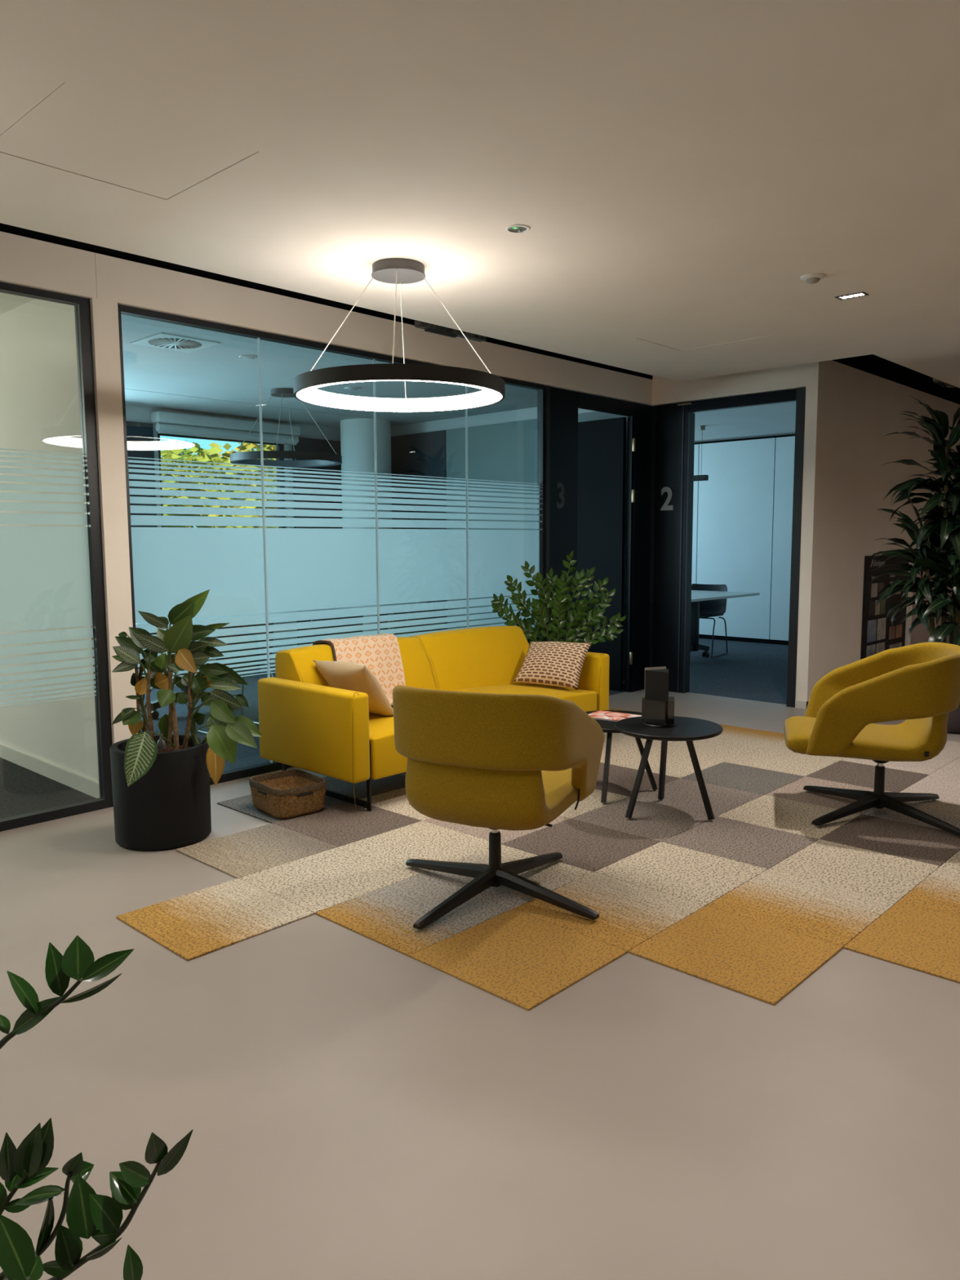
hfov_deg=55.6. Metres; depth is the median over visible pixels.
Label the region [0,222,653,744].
wall
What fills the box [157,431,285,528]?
window
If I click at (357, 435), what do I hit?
pillar
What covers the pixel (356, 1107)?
floor
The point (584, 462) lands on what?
door
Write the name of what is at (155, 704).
meeting table
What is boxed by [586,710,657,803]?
coffee table
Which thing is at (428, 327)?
metal track
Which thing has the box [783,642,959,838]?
swivel armchair
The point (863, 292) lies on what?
recessed light
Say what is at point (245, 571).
window
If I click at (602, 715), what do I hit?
magazine
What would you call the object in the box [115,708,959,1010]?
carpet
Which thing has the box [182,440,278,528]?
tree
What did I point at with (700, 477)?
linear pendant
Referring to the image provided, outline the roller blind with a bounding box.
[151,410,300,444]
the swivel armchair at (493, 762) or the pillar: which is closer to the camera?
the swivel armchair at (493, 762)
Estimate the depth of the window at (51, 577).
4.35 m
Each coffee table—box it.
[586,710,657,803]
[614,715,723,820]
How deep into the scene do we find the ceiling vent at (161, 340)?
5.87 m
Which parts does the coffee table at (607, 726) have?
leg, leg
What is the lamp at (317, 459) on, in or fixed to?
hanging from the ceiling at (217, 371)
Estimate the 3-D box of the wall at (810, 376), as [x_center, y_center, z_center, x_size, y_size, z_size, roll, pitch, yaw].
[2.062,-1.104,7.513,1.460,3.200,0.100,6,9,43]
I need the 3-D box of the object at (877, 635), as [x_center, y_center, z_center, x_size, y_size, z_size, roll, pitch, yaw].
[3.663,-0.255,8.219,0.037,1.020,1.020,6,9,43]
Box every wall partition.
[0,298,98,782]
[391,406,627,684]
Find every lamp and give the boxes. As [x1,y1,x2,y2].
[230,387,342,467]
[293,257,505,412]
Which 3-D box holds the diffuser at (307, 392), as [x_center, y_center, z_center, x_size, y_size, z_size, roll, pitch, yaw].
[-0.357,-1.112,4.069,0.911,0.055,0.911,6,9,43]
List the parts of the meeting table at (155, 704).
leg post, leg post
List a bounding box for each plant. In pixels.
[0,935,193,1279]
[109,589,262,851]
[490,551,626,647]
[868,394,959,733]
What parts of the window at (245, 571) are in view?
frame sill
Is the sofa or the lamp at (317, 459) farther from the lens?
the lamp at (317, 459)
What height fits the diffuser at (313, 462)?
0.055 m
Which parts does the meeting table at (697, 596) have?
leg post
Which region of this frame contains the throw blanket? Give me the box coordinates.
[312,633,405,705]
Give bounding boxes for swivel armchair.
[392,684,604,931]
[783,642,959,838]
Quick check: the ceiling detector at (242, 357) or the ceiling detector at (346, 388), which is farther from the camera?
the ceiling detector at (346, 388)
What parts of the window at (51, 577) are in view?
frame sill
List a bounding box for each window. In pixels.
[0,281,113,831]
[117,304,544,785]
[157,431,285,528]
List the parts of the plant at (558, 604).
stem, stem, stem, stem, stem, stem, stem, stem, stem, stem, stem, stem, stem, stem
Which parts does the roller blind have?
rail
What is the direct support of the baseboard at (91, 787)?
attached to the wall partition at (40, 410)
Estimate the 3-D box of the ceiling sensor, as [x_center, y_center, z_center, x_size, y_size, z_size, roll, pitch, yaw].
[1.539,-1.664,4.210,0.110,0.031,0.110,6,9,43]
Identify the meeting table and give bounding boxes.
[135,602,425,719]
[690,590,759,657]
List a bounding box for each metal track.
[414,320,485,342]
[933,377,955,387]
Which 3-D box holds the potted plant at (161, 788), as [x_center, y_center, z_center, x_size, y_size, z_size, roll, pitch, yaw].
[-1.317,0.342,4.043,0.614,1.116,0.574,-3,7,-24]
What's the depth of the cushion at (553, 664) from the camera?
5.76 m
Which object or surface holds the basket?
on the carpet
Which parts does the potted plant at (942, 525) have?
planter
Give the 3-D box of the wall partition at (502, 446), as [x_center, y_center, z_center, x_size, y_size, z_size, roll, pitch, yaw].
[0.068,-1.057,9.466,3.880,2.700,0.100,6,9,43]
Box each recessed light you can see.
[505,224,530,233]
[835,291,868,300]
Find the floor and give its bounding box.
[0,638,959,1279]
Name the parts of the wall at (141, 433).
wall panel, wall panel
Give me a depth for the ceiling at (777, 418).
10.08 m
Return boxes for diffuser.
[231,458,340,466]
[296,379,502,411]
[315,388,483,399]
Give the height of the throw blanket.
0.360 m
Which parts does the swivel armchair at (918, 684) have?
leg, leg, mount plate, leg, leg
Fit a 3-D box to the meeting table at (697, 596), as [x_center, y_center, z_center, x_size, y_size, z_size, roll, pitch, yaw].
[1.972,-0.154,10.119,1.700,0.736,1.440,6,9,43]
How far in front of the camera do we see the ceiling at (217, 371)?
7.45 m
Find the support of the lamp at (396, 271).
hanging from the ceiling at (676, 170)
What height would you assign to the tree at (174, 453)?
4.362 m
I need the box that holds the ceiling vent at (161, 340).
[129,332,220,352]
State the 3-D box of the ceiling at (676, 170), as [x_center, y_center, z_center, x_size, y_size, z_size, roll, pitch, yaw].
[3.564,-1.626,3.349,7.980,0.060,16.400,6,9,43]
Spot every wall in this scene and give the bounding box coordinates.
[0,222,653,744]
[125,404,342,678]
[652,360,824,701]
[691,432,795,644]
[813,354,959,686]
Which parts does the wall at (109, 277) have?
post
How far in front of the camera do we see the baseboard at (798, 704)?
7.17 m
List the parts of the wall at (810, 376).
post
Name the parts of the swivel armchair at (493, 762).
leg, leg, leg, leg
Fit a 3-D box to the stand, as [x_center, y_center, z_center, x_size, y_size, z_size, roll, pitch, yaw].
[0.874,0.272,4.406,0.176,0.272,0.168,4,8,36]
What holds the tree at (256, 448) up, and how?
on the ground
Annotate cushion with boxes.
[313,660,393,715]
[512,640,591,690]
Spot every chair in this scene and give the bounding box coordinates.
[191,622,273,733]
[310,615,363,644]
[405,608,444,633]
[690,583,728,657]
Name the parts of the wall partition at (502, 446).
wall panel, wall panel, wall panel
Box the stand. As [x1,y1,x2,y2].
[641,666,676,727]
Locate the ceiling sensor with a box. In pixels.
[800,273,825,284]
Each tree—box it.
[160,440,256,528]
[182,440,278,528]
[226,447,276,507]
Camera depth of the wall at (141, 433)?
9.93 m
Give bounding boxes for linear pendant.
[693,475,708,481]
[698,425,705,430]
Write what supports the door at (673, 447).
in the wall at (810, 376)
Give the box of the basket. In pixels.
[248,768,326,818]
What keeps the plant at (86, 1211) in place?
on the floor
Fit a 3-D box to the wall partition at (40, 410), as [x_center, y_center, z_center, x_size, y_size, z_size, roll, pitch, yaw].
[-3.295,-0.648,5.898,3.880,2.700,0.100,6,9,43]
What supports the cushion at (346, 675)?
on the sofa
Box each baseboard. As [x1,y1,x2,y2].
[0,742,99,798]
[795,700,808,709]
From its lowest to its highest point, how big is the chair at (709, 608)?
0.812 m
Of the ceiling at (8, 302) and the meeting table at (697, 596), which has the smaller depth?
the ceiling at (8, 302)
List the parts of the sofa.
armrest, backrest, backrest, seat, armrest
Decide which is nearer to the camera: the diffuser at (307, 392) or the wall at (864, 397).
the diffuser at (307, 392)
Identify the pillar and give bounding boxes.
[340,417,394,634]
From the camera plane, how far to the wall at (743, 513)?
11.66 m
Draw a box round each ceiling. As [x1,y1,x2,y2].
[0,0,959,387]
[0,292,34,315]
[120,314,537,428]
[694,401,795,441]
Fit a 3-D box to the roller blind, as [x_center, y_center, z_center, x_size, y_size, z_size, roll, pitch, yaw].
[-2.546,-2.147,9.281,0.150,0.205,1.640,6,9,43]
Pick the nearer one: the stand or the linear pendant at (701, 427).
the stand
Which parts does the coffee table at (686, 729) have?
leg, leg, leg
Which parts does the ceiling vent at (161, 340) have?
blade, blade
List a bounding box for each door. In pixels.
[544,385,652,692]
[648,387,805,707]
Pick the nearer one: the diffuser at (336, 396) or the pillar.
the diffuser at (336, 396)
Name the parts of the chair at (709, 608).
sled leg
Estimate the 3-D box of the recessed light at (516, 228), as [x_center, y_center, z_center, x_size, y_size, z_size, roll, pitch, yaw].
[0.147,-1.592,3.539,0.096,0.014,0.096,6,9,43]
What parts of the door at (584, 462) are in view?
frame post, panel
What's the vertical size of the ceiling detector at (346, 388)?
0.012 m
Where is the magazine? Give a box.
[588,710,644,721]
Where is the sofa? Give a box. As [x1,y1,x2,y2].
[257,625,608,811]
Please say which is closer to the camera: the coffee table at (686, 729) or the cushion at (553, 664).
the coffee table at (686, 729)
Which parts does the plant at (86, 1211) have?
stem, stem, stem, stem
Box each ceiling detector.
[239,355,257,359]
[344,386,359,390]
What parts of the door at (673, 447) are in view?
frame post, panel, closer plate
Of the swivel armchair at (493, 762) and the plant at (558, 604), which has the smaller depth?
the swivel armchair at (493, 762)
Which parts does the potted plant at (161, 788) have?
planter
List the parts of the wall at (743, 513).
wall panel, wall panel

